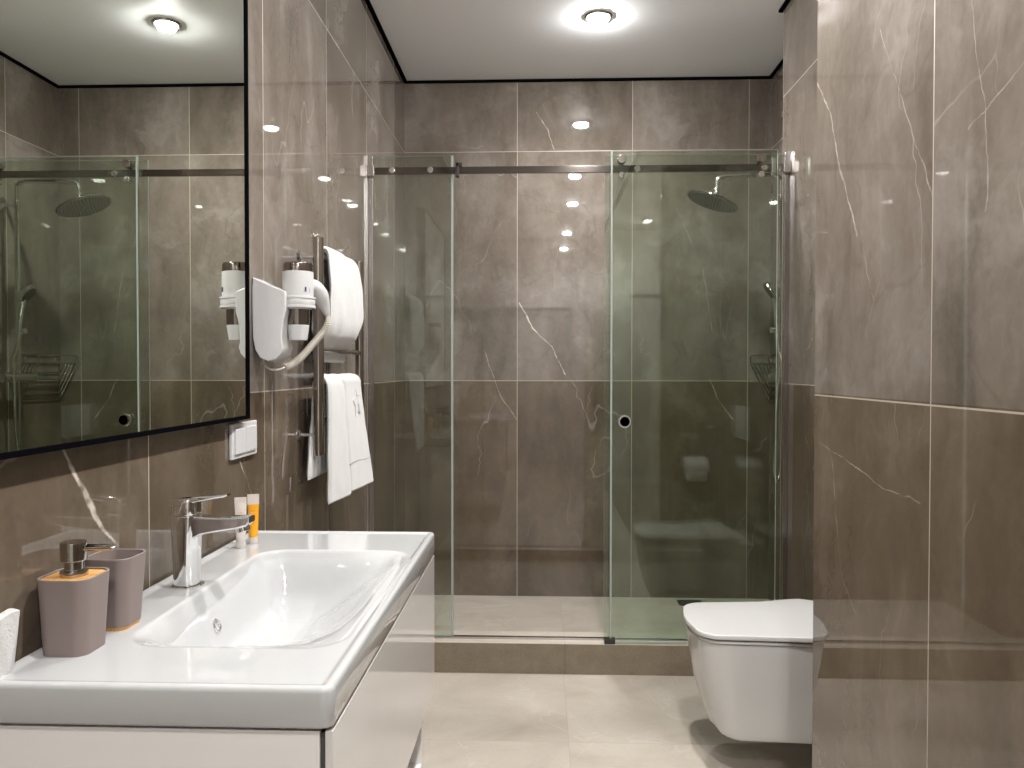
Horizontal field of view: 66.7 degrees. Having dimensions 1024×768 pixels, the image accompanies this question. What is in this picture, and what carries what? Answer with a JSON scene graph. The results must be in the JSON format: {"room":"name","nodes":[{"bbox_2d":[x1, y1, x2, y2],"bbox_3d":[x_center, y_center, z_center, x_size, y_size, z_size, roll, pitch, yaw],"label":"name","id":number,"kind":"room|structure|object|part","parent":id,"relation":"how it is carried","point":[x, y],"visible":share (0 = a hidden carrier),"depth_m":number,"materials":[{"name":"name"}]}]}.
{"room":"bathroom","nodes":[
{"label":"bathroom","id":0,"kind":"room"},
{"bbox_2d":[0,0,404,661],"bbox_3d":[-0.741,-0.151,1.021,0.120,2.965,6.431,0,1,2],"label":"wall","id":1,"kind":"structure","parent":0,"point":[326,89],"depth_m":2.19,"materials":[{"name":"tile"}]},
{"bbox_2d":[0,0,249,459],"bbox_3d":[-0.656,-0.452,1.357,0.026,1.086,0.979,0,1,2],"label":"wall mirror","id":2,"kind":"object","parent":1,"relation":"attached to","point":[125,287],"visible":1,"depth_m":1.29,"materials":[{"name":"black mirror"}]},
{"bbox_2d":[0,555,433,767],"bbox_3d":[-0.436,0.692,1.461,0.456,0.534,0.934,0,1,2],"label":"vanity cabinet","id":3,"kind":"object","parent":1,"relation":"attached to","point":[379,725],"visible":0.46,"depth_m":1.00,"materials":[{"name":"white paint"}]},
{"bbox_2d":[0,530,433,728],"bbox_3d":[-0.436,0.435,1.454,0.459,0.137,0.948,0,1,2],"label":"washbasin","id":4,"kind":"object","parent":3,"relation":"in","point":[282,629],"visible":0.97,"depth_m":1.14,"materials":[{"name":"white ceramic"}]},
{"bbox_2d":[0,608,19,676],"bbox_3d":[-0.671,0.342,1.022,0.021,0.082,0.065,0,1,2],"label":"folded cloth","id":5,"kind":"object","parent":4,"relation":"on","point":[9,619],"visible":1,"depth_m":1.02,"materials":[{"name":"white fabric"}]},
{"bbox_2d":[37,539,115,656],"bbox_3d":[-0.620,0.304,1.117,0.096,0.156,0.077,0,1,2],"label":"soap dispenser","id":6,"kind":"object","parent":4,"relation":"on","point":[73,598],"visible":1,"depth_m":1.09,"materials":[{"name":"plastic"}]},
{"bbox_3d":[-0.629,0.279,1.117,0.070,0.008,0.070,0,1,2],"label":"bamboo lid","id":7,"kind":"part","parent":6,"relation":"part of","materials":[{"name":"brown wood"}]},
{"bbox_2d":[84,549,145,630],"bbox_3d":[-0.623,0.323,1.222,0.074,0.112,0.074,0,1,2],"label":"tumbler","id":8,"kind":"object","parent":4,"relation":"on","point":[126,567],"visible":0.68,"depth_m":1.20,"materials":[{"name":"grey plastic"}]},
{"bbox_2d":[169,493,254,589],"bbox_3d":[-0.555,0.289,1.442,0.148,0.172,0.055,0,1,2],"label":"faucet","id":9,"kind":"object","parent":4,"relation":"on","point":[188,524],"visible":1,"depth_m":1.42,"materials":[{"name":"silver metal"}]},
{"bbox_3d":[-0.604,0.226,1.443,0.050,0.029,0.047,0,1,2],"label":"handle","id":10,"kind":"part","parent":9,"relation":"part of","materials":[{"name":"silver metal"}]},
{"bbox_3d":[-0.575,0.213,1.441,0.102,0.020,0.042,0,1,2],"label":"lever","id":11,"kind":"part","parent":9,"relation":"part of","materials":[{"name":"silver metal"}]},
{"bbox_3d":[-0.536,0.265,1.441,0.109,0.045,0.038,0,1,2],"label":"spout","id":12,"kind":"part","parent":9,"relation":"part of","materials":[{"name":"silver metal"}]},
{"bbox_2d":[234,497,246,547],"bbox_3d":[-0.613,0.313,1.757,0.022,0.114,0.022,1,1,32],"label":"toiletry tube","id":13,"kind":"object","parent":4,"relation":"on","point":[240,503],"visible":0.71,"depth_m":1.75,"materials":[{"name":"white plastic"}]},
{"bbox_2d":[247,494,258,543],"bbox_3d":[-0.600,0.312,1.801,0.022,0.114,0.022,1,1,34],"label":"toiletry tube","id":14,"kind":"object","parent":4,"relation":"on","point":[252,499],"visible":0.88,"depth_m":1.80,"materials":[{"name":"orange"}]},
{"bbox_3d":[-0.214,0.593,1.451,0.010,0.328,0.934,0,1,2],"label":"drawer","id":15,"kind":"part","parent":3,"relation":"part of","materials":[{"name":"white paint"}]},
{"bbox_2d":[229,420,256,459],"bbox_3d":[-0.643,0.133,1.870,0.014,0.084,0.156,0,1,2],"label":"light switch","id":16,"kind":"object","parent":1,"relation":"attached to","point":[242,435],"visible":1,"depth_m":1.85,"materials":[{"name":"white plastic"}]},
{"bbox_2d":[252,261,330,370],"bbox_3d":[-0.566,-0.172,2.015,0.155,0.275,0.168,0,1,2],"label":"hair dryer","id":17,"kind":"object","parent":1,"relation":"attached to","point":[280,316],"visible":1,"depth_m":1.95,"materials":[{"name":"white plastic"}]},
{"bbox_3d":[-0.543,-0.112,2.045,0.034,0.155,0.144,1,1,42],"label":"coiled cord","id":18,"kind":"part","parent":17,"relation":"part of","materials":[{"name":"white plastic"}]},
{"bbox_3d":[-0.519,-0.228,2.048,0.044,0.092,0.104,1,1,25],"label":"handle","id":19,"kind":"part","parent":17,"relation":"part of","materials":[{"name":"white plastic"}]},
{"bbox_2d":[296,237,363,455],"bbox_3d":[-0.586,-0.115,2.563,0.076,0.647,0.558,0,1,2],"label":"towel rail","id":20,"kind":"object","parent":1,"relation":"attached to","point":[318,256],"visible":0.63,"depth_m":2.29,"materials":[{"name":"metal"}]},
{"bbox_3d":[-0.573,-0.110,2.303,0.031,0.647,0.031,0,1,2],"label":"post","id":21,"kind":"part","parent":20,"relation":"part of","materials":[{"name":"metal"}]},
{"bbox_2d":[307,374,350,503],"bbox_3d":[-0.563,0.164,2.395,0.082,0.392,0.240,0,1,2],"label":"hand towel","id":22,"kind":"object","parent":20,"relation":"hanging from","point":[335,460],"visible":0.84,"depth_m":2.38,"materials":[{"name":"white fabric"}]},
{"bbox_2d":[311,246,363,362],"bbox_3d":[-0.566,-0.248,2.534,0.090,0.356,0.402,0,1,2],"label":"bath towel","id":23,"kind":"object","parent":20,"relation":"hanging from","point":[341,273],"visible":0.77,"depth_m":2.47,"materials":[{"name":"white fabric"}]},
{"bbox_2d":[337,373,373,491],"bbox_3d":[-0.545,0.157,2.640,0.100,0.387,0.248,0,1,2],"label":"hand towel","id":24,"kind":"object","parent":20,"relation":"hanging from","point":[361,474],"visible":0.66,"depth_m":2.62,"materials":[{"name":"white fabric"}]},
{"bbox_3d":[-0.554,-0.119,2.821,0.031,0.647,0.031,0,1,2],"label":"post","id":25,"kind":"part","parent":20,"relation":"part of","materials":[{"name":"metal"}]},
{"bbox_2d":[370,0,784,80],"bbox_3d":[0.273,-1.582,0.958,1.908,0.100,6.191,0,1,2],"label":"ceiling","id":26,"kind":"structure","parent":0,"point":[428,39],"depth_m":3.53,"materials":[{"name":"paint"}]},
{"bbox_2d":[365,0,790,83],"bbox_3d":[0.273,-1.527,0.959,1.908,0.011,6.191,0,1,2],"label":"trim","id":27,"kind":"structure","parent":26,"relation":"attached to","point":[786,2],"depth_m":4.02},
{"bbox_2d":[584,10,612,24],"bbox_3d":[0.370,-1.563,3.331,0.124,0.024,0.124,0,1,2],"label":"recessed light","id":28,"kind":"object","parent":26,"relation":"in","point":[597,17],"visible":1,"depth_m":3.31,"materials":[{"name":"glass"}]},
{"bbox_2d":[588,13,608,24],"bbox_3d":[0.370,-1.562,3.331,0.088,0.022,0.088,0,1,2],"label":"diffuser","id":29,"kind":"object","parent":28,"relation":"attached to","point":[593,18],"depth_m":3.31,"materials":[{"name":"white plastic"}]},
{"bbox_2d":[404,79,771,598],"bbox_3d":[0.449,-0.206,4.134,2.028,2.965,0.120,0,1,2],"label":"wall","id":30,"kind":"structure","parent":0,"point":[691,302],"depth_m":4.08,"materials":[{"name":"tile"}]},
{"bbox_2d":[434,595,769,633],"bbox_3d":[0.371,1.207,3.691,1.908,0.155,0.821,0,1,2],"label":"floor","id":31,"kind":"structure","parent":0,"point":[471,612],"depth_m":3.82,"materials":[{"name":"tile"}]},
{"bbox_2d":[677,600,701,605],"bbox_3d":[0.915,1.123,3.990,0.125,0.004,0.090,0,1,2],"label":"floor drain","id":32,"kind":"object","parent":31,"relation":"on","point":[680,602],"visible":0.7,"depth_m":4.01,"materials":[{"name":"silver plastic"}]},
{"bbox_2d":[422,672,811,767],"bbox_3d":[0.164,1.291,0.497,1.733,0.100,5.400,0,1,2],"label":"floor","id":33,"kind":"structure","parent":0,"point":[471,720],"depth_m":2.73,"materials":[{"name":"tile"}]},
{"bbox_2d":[434,630,693,675],"bbox_3d":[0.267,1.179,3.269,1.733,0.225,0.150,0,1,2],"label":"shower curb","id":34,"kind":"object","parent":33,"relation":"on","point":[453,655],"depth_m":3.20,"materials":[{"name":"tile"}]},
{"bbox_2d":[368,155,453,635],"bbox_3d":[-0.422,0.058,3.245,0.354,2.018,0.047,0,1,2],"label":"fixed glass panel","id":35,"kind":"object","parent":34,"relation":"on","point":[370,157],"visible":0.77,"depth_m":3.25,"materials":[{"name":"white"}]},
{"bbox_2d":[434,635,687,640],"bbox_3d":[0.266,1.063,3.249,1.694,0.009,0.020,0,1,2],"label":"threshold strip","id":36,"kind":"object","parent":34,"relation":"on","point":[435,636],"visible":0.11,"depth_m":3.25,"materials":[{"name":"metal"}]},
{"bbox_2d":[604,150,777,643],"bbox_3d":[0.727,0.061,3.170,0.693,2.015,0.052,0,1,2],"label":"shower door","id":37,"kind":"structure","parent":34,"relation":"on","point":[624,421],"depth_m":3.17,"materials":[{"name":"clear glass"}]},
{"bbox_3d":[0.459,0.152,3.178,0.057,0.057,0.046,0,1,2],"label":"knob","id":38,"kind":"part","parent":37,"relation":"part of","materials":[{"name":"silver metal"}]},
{"bbox_3d":[0.459,0.152,3.172,0.037,0.037,0.001,0,1,2],"label":"knob","id":39,"kind":"part","parent":37,"relation":"part of","materials":[{"name":"black metal"}]},
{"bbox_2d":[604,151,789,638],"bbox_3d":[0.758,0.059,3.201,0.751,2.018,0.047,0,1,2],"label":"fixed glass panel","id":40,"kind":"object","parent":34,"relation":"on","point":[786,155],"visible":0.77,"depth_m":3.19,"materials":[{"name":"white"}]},
{"bbox_2d":[367,158,791,177],"bbox_3d":[0.267,-0.883,3.191,1.733,0.072,0.026,0,1,2],"label":"sliding rail","id":41,"kind":"object","parent":40,"relation":"attached to","point":[785,167],"visible":1,"depth_m":3.19,"materials":[{"name":"metal"}]},
{"bbox_2d":[768,65,782,600],"bbox_3d":[1.386,-0.197,3.655,0.120,2.965,0.768,0,1,2],"label":"wall","id":42,"kind":"structure","parent":0,"point":[777,80],"depth_m":3.96,"materials":[{"name":"tile"}]},
{"bbox_2d":[686,172,781,482],"bbox_3d":[1.068,-0.261,3.604,0.512,1.428,0.276,0,1,2],"label":"shower","id":43,"kind":"object","parent":42,"relation":"attached to","point":[713,201],"visible":0.83,"depth_m":3.56,"materials":[{"name":"silver metal"}]},
{"bbox_3d":[1.213,-0.260,3.554,0.027,0.322,0.094,0,1,-8],"label":"hand shower handle","id":44,"kind":"part","parent":43,"relation":"part of","materials":[{"name":"silver metal"}]},
{"bbox_2d":[750,354,776,401],"bbox_3d":[1.280,-0.029,3.865,0.108,0.237,0.327,0,1,2],"label":"basket","id":45,"kind":"object","parent":42,"relation":"attached to","point":[768,355],"visible":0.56,"depth_m":4.02,"materials":[{"name":"metal"}]},
{"bbox_2d":[780,0,817,600],"bbox_3d":[1.259,-0.178,2.592,0.295,2.965,1.366,0,1,2],"label":"wall","id":46,"kind":"structure","parent":0,"point":[800,28],"depth_m":3.03,"materials":[{"name":"tile"}]},
{"bbox_2d":[683,599,812,743],"bbox_3d":[0.832,0.919,2.500,0.548,0.346,0.409,0,1,2],"label":"toilet","id":47,"kind":"object","parent":46,"relation":"attached to","point":[752,662],"visible":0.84,"depth_m":2.36,"materials":[{"name":"ceramic"}]},
{"bbox_3d":[0.797,0.757,2.498,0.479,0.022,0.409,0,1,2],"label":"lid","id":48,"kind":"part","parent":47,"relation":"part of","materials":[{"name":"plastic"}]},
{"bbox_3d":[0.794,0.778,2.498,0.455,0.010,0.366,0,1,2],"label":"seat","id":49,"kind":"part","parent":47,"relation":"part of","materials":[{"name":"plastic"}]},
{"bbox_2d":[812,0,1023,767],"bbox_3d":[0.991,-0.130,-0.111,0.629,2.965,4.057,0,1,2],"label":"wall","id":50,"kind":"structure","parent":0,"point":[918,561],"depth_m":1.40,"materials":[{"name":"tile"}]}
]}

